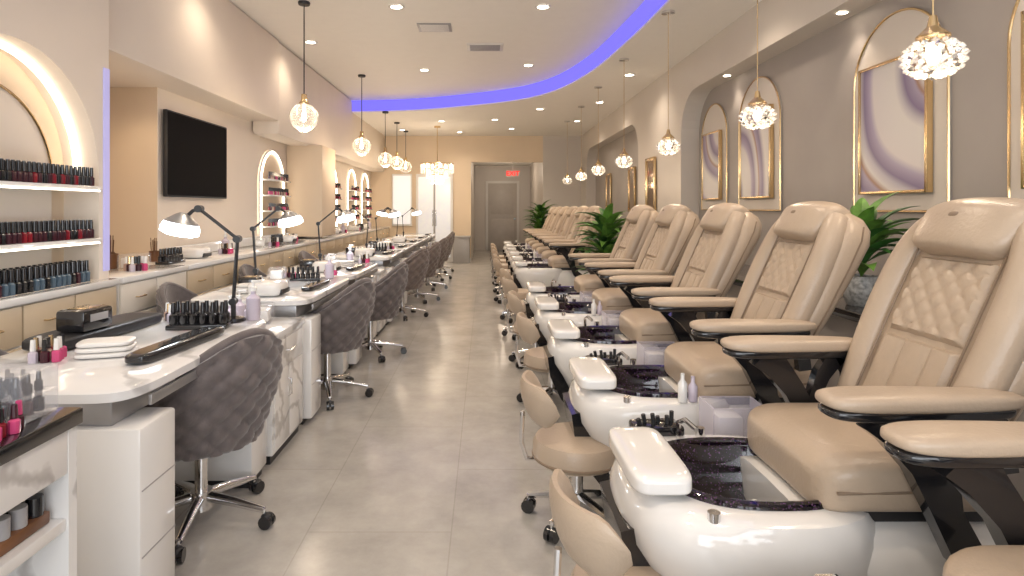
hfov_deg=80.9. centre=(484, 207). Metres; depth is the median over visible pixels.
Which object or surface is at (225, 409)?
desk chair
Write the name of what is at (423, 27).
ceiling vent
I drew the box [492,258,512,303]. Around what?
stool
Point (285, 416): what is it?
base cabinet
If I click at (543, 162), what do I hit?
wall
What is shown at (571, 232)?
chair
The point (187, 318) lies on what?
rack
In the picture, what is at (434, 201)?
door
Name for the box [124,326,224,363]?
pad
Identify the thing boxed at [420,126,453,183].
crystal chandelier
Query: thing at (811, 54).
wall
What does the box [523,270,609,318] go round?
chair
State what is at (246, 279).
collector
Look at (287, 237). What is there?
lamp
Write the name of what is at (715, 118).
trim
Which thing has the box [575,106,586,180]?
crystal pendant light
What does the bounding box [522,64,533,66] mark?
recessed light
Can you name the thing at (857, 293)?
potted plant
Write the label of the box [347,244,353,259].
pump bottle
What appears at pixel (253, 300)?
pump bottle
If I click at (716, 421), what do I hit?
caddy
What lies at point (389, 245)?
cluster
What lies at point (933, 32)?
crystal pendant light
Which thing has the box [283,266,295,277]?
cluster
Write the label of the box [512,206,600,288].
chair
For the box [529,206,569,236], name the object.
chair
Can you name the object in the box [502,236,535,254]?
chair
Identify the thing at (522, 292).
stool
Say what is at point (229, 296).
pump bottle
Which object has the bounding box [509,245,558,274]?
chair
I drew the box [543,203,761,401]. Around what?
chair
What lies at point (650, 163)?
framed mirror
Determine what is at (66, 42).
wall
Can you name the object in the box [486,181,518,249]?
door
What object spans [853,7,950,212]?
wall niche
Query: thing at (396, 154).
globe pendant light
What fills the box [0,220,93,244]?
nail polish
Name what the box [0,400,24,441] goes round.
nail polish
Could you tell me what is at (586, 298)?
caddy
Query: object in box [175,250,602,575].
floor
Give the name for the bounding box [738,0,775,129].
crystal pendant light
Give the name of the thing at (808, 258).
chair
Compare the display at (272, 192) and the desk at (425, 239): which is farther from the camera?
the desk at (425, 239)
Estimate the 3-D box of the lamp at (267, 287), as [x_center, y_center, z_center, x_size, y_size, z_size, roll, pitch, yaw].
[-1.397,0.514,3.880,0.225,0.100,0.240,0,0,0]
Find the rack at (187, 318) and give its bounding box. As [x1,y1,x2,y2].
[165,300,232,330]
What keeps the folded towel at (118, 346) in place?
on the desk at (128, 471)
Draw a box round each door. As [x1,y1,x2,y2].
[416,174,452,261]
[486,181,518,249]
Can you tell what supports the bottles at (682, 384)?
on the chair at (808, 258)
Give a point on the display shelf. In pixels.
(22, 138)
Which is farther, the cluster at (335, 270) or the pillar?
the pillar
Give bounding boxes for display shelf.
[0,84,100,269]
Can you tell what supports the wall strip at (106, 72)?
attached to the wall at (66, 42)
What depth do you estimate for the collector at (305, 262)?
5.42 m
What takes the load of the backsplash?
attached to the wall at (66, 42)
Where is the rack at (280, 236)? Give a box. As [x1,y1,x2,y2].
[271,234,284,244]
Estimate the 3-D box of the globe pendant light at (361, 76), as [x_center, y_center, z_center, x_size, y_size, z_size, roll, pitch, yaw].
[-1.900,-1.429,9.250,0.287,1.242,0.280,0,0,0]
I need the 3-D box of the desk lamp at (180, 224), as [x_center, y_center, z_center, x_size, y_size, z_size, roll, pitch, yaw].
[-1.389,0.275,2.959,0.400,0.578,0.180,0,0,-9]
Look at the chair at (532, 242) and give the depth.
11.72 m
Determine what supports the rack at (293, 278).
on the desk at (296, 302)
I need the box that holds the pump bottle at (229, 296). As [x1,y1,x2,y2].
[228,295,237,315]
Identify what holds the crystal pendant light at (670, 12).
hanging from the ceiling
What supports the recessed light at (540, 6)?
in the ceiling
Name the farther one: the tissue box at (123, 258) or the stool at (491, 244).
the stool at (491, 244)
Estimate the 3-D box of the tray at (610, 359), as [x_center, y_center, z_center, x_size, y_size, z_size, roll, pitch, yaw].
[0.600,0.752,3.035,0.170,0.072,0.100,0,0,-6]
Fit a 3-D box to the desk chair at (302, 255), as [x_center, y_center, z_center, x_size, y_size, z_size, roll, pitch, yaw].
[-2.004,0.943,7.494,0.644,0.813,0.617,0,0,0]
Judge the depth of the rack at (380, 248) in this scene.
7.83 m
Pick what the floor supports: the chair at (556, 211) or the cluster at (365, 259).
the chair at (556, 211)
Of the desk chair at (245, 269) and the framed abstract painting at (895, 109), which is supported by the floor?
the desk chair at (245, 269)
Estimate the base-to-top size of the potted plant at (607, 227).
1.408 m
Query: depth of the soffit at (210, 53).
5.94 m
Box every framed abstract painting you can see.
[702,130,721,199]
[739,104,773,198]
[858,47,932,194]
[1021,11,1023,188]
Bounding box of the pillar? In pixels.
[287,145,334,236]
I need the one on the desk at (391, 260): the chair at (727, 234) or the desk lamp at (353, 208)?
the desk lamp at (353, 208)
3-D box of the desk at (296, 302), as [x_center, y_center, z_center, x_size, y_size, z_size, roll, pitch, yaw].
[-1.466,0.958,4.320,0.787,0.785,1.270,0,0,0]
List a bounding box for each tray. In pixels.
[0,493,49,556]
[551,293,567,301]
[585,349,622,364]
[629,410,683,436]
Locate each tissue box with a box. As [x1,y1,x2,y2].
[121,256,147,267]
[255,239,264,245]
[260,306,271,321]
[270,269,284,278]
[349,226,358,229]
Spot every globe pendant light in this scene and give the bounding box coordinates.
[289,0,318,131]
[352,74,370,155]
[378,111,392,166]
[390,122,403,168]
[400,131,411,172]
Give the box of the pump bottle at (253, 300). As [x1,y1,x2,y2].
[246,280,260,320]
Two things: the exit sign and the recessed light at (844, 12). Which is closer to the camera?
the recessed light at (844, 12)
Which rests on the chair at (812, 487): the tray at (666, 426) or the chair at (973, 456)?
the tray at (666, 426)
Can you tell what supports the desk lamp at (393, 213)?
on the desk at (407, 249)
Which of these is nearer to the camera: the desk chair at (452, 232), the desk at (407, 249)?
the desk at (407, 249)
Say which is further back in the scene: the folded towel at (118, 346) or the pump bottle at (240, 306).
the pump bottle at (240, 306)
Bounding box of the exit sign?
[506,162,519,176]
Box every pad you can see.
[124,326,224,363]
[301,280,329,290]
[346,264,364,270]
[382,250,393,254]
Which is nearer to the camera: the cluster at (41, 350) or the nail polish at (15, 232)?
the cluster at (41, 350)
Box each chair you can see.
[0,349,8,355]
[145,327,283,563]
[155,282,198,317]
[238,264,266,278]
[298,250,317,261]
[309,278,375,409]
[362,262,408,362]
[394,248,429,320]
[408,242,440,303]
[423,238,448,290]
[426,234,452,280]
[433,231,454,273]
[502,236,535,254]
[504,238,539,257]
[505,241,544,262]
[507,206,577,268]
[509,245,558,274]
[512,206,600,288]
[523,207,555,232]
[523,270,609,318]
[526,206,561,233]
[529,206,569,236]
[531,204,699,346]
[538,206,588,253]
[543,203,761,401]
[563,201,870,483]
[568,205,658,267]
[600,197,1023,575]
[815,420,1023,575]
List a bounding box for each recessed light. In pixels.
[305,40,317,43]
[388,4,404,9]
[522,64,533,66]
[535,4,550,9]
[623,74,635,76]
[834,10,850,14]
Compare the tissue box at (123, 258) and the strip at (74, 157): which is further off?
the tissue box at (123, 258)
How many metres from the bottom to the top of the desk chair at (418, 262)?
0.856 m
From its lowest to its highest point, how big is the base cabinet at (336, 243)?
0.900 m
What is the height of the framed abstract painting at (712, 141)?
0.768 m
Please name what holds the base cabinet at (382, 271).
on the floor
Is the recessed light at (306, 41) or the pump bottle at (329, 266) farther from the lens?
the recessed light at (306, 41)
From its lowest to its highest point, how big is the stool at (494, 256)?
0.617 m
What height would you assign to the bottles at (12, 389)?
0.113 m
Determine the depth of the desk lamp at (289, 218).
4.43 m
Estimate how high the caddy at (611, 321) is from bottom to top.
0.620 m
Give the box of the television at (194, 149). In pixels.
[163,109,226,198]
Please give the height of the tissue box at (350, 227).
0.110 m
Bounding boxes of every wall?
[0,0,370,297]
[371,136,580,259]
[581,0,1015,275]
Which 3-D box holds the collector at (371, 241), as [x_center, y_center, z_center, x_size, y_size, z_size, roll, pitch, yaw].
[-1.619,0.518,8.700,0.132,0.092,0.170,0,0,-6]
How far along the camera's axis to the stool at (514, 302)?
5.13 m
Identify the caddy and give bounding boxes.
[580,291,591,301]
[601,310,623,325]
[637,341,674,364]
[699,396,761,435]
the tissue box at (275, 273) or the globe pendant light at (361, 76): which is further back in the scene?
the globe pendant light at (361, 76)
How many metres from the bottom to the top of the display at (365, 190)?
1.242 m
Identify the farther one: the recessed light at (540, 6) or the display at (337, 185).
the display at (337, 185)
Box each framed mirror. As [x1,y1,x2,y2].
[605,173,611,207]
[628,166,635,211]
[645,156,655,209]
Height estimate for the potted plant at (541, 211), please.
1.549 m
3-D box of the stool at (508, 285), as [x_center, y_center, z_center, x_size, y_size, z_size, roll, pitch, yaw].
[0.413,1.041,6.310,0.503,0.617,0.474,0,0,-11]
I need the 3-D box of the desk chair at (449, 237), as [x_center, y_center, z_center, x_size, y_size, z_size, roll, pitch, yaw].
[-0.935,0.922,11.305,0.677,0.856,0.649,0,0,6]
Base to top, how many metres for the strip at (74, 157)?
0.720 m
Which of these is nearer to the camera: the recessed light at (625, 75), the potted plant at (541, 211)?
the recessed light at (625, 75)
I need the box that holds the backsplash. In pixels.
[166,223,366,251]
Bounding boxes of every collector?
[56,305,111,332]
[238,275,262,283]
[299,259,316,269]
[346,246,357,254]
[368,240,377,246]
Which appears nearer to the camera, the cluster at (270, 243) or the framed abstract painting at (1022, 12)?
the framed abstract painting at (1022, 12)
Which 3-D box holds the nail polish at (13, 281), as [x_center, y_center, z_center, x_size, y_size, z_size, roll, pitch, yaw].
[-2.490,0.385,3.089,0.140,0.130,1.218,0,0,0]
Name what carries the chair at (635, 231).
on the floor
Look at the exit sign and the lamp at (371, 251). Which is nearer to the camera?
the lamp at (371, 251)
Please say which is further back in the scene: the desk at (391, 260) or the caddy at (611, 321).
the desk at (391, 260)
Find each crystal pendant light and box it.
[562,120,571,184]
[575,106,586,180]
[591,86,605,174]
[615,58,632,167]
[656,9,679,154]
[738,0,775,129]
[898,0,968,80]
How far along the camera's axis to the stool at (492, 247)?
11.28 m
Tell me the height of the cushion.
0.055 m
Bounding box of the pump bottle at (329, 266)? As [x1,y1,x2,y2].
[325,253,333,278]
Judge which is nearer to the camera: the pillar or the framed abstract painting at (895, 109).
the framed abstract painting at (895, 109)
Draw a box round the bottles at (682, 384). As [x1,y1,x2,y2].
[678,373,697,402]
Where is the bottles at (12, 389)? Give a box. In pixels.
[0,369,44,419]
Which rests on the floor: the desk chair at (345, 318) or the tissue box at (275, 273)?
the desk chair at (345, 318)
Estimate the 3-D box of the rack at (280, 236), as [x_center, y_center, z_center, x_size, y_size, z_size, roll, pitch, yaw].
[-2.550,0.387,7.350,0.110,0.125,0.270,0,0,0]
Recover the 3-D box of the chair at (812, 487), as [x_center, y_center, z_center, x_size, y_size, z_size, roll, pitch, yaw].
[1.003,0.659,1.790,1.265,1.382,0.740,0,0,0]
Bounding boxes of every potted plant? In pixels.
[524,200,554,240]
[572,203,628,274]
[842,191,919,306]
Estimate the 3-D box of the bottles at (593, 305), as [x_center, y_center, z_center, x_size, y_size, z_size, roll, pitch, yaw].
[0.823,0.727,4.415,0.083,0.115,0.037,0,0,-13]
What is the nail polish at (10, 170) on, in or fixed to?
on the display shelf
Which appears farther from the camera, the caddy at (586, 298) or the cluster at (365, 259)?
the cluster at (365, 259)
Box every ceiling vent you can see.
[416,23,451,31]
[467,43,502,50]
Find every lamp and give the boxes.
[159,205,245,322]
[182,247,211,257]
[247,279,289,296]
[250,206,302,274]
[283,234,296,241]
[312,260,340,272]
[316,207,354,259]
[335,228,341,233]
[347,207,369,247]
[355,248,375,256]
[374,207,399,240]
[377,207,398,235]
[377,241,392,246]
[392,236,406,242]
[401,207,420,236]
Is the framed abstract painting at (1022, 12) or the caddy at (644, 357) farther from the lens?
the caddy at (644, 357)
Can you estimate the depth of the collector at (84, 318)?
2.45 m
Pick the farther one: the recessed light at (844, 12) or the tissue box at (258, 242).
the tissue box at (258, 242)
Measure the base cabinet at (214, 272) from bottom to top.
0.900 m
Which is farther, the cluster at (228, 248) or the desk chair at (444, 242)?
the desk chair at (444, 242)
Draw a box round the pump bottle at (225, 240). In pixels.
[221,231,228,247]
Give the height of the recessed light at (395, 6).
0.010 m
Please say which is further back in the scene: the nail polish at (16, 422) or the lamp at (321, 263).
the lamp at (321, 263)
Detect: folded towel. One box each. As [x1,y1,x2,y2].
[73,336,137,358]
[236,283,248,293]
[337,260,354,266]
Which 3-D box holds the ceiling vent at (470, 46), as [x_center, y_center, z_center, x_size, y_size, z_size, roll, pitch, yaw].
[0.000,-2.042,7.640,0.460,0.016,0.340,0,0,0]
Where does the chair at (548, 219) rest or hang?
on the floor
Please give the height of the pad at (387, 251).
0.032 m
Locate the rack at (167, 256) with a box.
[155,247,185,264]
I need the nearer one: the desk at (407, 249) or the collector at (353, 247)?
the collector at (353, 247)
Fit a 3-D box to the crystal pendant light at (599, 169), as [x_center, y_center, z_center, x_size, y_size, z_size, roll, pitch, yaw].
[1.681,-1.141,8.900,0.220,1.318,0.221,0,0,0]
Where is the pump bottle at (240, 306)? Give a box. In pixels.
[236,289,246,315]
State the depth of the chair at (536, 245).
10.79 m
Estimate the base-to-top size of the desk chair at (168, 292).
0.813 m
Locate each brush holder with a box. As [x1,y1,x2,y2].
[110,235,118,268]
[149,238,158,261]
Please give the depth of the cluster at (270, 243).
7.06 m
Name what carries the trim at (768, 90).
attached to the wall at (811, 54)
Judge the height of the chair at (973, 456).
1.382 m
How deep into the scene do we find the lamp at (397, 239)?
9.69 m
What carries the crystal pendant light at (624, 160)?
hanging from the ceiling
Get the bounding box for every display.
[258,150,290,235]
[335,170,341,226]
[346,168,360,224]
[360,172,372,222]
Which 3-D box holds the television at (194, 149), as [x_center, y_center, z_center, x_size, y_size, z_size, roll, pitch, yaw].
[-2.820,-0.485,5.885,0.056,0.770,1.230,0,0,0]
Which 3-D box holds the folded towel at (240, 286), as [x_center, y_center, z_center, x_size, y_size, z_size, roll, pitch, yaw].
[-1.550,0.533,4.000,0.200,0.060,0.130,0,0,-6]
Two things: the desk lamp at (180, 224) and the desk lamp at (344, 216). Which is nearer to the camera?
the desk lamp at (180, 224)
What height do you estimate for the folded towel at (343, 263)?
0.060 m
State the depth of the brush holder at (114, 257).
4.44 m
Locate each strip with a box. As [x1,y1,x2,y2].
[0,44,76,166]
[103,67,109,270]
[351,0,666,110]
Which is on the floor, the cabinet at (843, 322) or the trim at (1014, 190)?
the cabinet at (843, 322)
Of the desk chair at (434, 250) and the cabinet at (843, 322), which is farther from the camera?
the desk chair at (434, 250)
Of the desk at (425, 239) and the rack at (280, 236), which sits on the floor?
the desk at (425, 239)
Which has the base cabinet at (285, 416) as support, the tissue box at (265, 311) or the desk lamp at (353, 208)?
the tissue box at (265, 311)
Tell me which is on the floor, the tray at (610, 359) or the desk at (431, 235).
the desk at (431, 235)
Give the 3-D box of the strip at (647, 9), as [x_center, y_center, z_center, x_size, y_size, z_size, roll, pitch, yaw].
[0.857,-1.920,4.990,3.107,0.200,14.346,0,0,-18]
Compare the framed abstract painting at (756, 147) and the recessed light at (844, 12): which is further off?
the framed abstract painting at (756, 147)
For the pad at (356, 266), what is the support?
on the desk at (355, 355)
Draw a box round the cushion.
[22,312,161,350]
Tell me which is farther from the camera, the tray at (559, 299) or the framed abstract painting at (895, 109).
the tray at (559, 299)
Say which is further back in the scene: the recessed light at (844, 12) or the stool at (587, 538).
the recessed light at (844, 12)
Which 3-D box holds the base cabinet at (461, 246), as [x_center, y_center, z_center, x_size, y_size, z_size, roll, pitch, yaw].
[-0.580,1.020,14.810,0.440,0.660,0.360,0,0,0]
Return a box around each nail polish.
[0,158,94,185]
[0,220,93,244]
[0,260,89,297]
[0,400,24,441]
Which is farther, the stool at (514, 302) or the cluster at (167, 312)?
the stool at (514, 302)
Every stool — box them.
[490,243,504,273]
[490,246,505,278]
[491,249,507,285]
[492,254,510,294]
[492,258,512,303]
[499,268,528,322]
[501,277,526,340]
[506,290,538,368]
[515,312,558,401]
[519,370,614,543]
[549,469,661,575]
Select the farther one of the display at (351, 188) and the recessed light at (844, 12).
the display at (351, 188)
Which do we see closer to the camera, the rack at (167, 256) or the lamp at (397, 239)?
the rack at (167, 256)
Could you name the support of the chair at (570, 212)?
on the floor
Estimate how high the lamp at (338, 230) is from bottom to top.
0.100 m
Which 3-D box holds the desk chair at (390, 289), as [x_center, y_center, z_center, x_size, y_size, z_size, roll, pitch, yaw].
[-1.034,0.922,5.504,0.677,0.856,0.649,0,0,9]
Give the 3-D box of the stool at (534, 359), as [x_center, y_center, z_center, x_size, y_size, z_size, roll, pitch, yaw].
[0.454,1.041,4.130,0.503,0.617,0.475,0,0,-6]
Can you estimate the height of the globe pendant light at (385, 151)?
1.042 m
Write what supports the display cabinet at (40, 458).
on the floor
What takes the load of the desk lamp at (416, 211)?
on the desk at (425, 239)
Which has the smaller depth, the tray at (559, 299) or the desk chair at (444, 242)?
the tray at (559, 299)
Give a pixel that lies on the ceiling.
(372, 39)
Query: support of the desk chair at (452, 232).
on the floor
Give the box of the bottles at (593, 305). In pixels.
[591,299,601,314]
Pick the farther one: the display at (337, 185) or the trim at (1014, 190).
the display at (337, 185)
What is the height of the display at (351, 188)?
1.242 m
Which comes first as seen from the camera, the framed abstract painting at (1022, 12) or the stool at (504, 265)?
the framed abstract painting at (1022, 12)
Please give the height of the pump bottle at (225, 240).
0.219 m
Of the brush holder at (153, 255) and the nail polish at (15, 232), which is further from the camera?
the brush holder at (153, 255)
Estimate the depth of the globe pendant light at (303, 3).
5.97 m
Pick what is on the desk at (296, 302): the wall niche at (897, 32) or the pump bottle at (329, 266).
the pump bottle at (329, 266)
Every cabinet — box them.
[0,278,118,352]
[0,407,82,575]
[109,265,188,314]
[148,240,316,294]
[265,317,304,464]
[298,226,389,259]
[371,267,388,335]
[453,236,470,262]
[673,263,1023,500]
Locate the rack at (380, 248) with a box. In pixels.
[370,243,386,250]
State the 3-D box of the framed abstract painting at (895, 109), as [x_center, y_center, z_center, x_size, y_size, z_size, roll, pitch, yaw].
[2.580,-0.515,3.800,0.040,0.848,0.638,0,0,0]
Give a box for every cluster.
[27,334,66,363]
[123,256,147,271]
[164,301,184,321]
[218,243,232,253]
[268,237,278,245]
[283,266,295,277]
[324,264,336,275]
[358,254,369,262]
[386,243,394,248]
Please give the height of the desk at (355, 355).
0.785 m
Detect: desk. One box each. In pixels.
[0,318,265,575]
[191,277,348,424]
[266,262,377,368]
[330,250,402,324]
[358,244,413,303]
[383,236,429,280]
[383,240,422,290]
[395,233,434,246]
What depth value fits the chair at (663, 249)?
4.49 m
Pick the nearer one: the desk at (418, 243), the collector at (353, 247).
the collector at (353, 247)
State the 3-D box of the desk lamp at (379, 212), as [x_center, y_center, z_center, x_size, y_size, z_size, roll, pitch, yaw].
[-1.639,0.275,10.179,0.400,0.578,0.180,0,0,-9]
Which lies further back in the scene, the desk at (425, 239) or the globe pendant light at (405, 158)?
the globe pendant light at (405, 158)
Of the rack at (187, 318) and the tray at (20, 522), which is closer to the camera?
the tray at (20, 522)
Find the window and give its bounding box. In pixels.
[392,174,411,225]
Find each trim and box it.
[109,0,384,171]
[701,103,727,209]
[738,76,781,210]
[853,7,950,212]
[1007,0,1023,198]
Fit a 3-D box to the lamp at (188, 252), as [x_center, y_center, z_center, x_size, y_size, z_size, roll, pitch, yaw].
[-2.598,0.399,5.390,0.225,0.100,0.240,0,0,0]
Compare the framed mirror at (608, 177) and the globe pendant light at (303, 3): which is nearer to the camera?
the globe pendant light at (303, 3)
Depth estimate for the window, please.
14.94 m
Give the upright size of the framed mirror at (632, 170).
0.790 m
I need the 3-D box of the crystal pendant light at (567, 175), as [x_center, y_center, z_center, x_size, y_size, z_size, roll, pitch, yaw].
[1.701,-1.141,12.400,0.220,1.318,0.221,0,0,0]
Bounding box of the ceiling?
[229,0,761,135]
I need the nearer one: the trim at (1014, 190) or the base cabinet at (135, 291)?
the trim at (1014, 190)
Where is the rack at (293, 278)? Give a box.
[289,266,320,280]
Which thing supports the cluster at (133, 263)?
on the base cabinet at (135, 291)
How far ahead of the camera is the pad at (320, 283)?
4.17 m
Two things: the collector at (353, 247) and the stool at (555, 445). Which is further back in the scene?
the collector at (353, 247)
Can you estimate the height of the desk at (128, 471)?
0.785 m
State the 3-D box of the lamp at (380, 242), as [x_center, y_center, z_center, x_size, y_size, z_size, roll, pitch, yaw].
[-1.397,0.514,8.420,0.225,0.100,0.240,0,0,0]

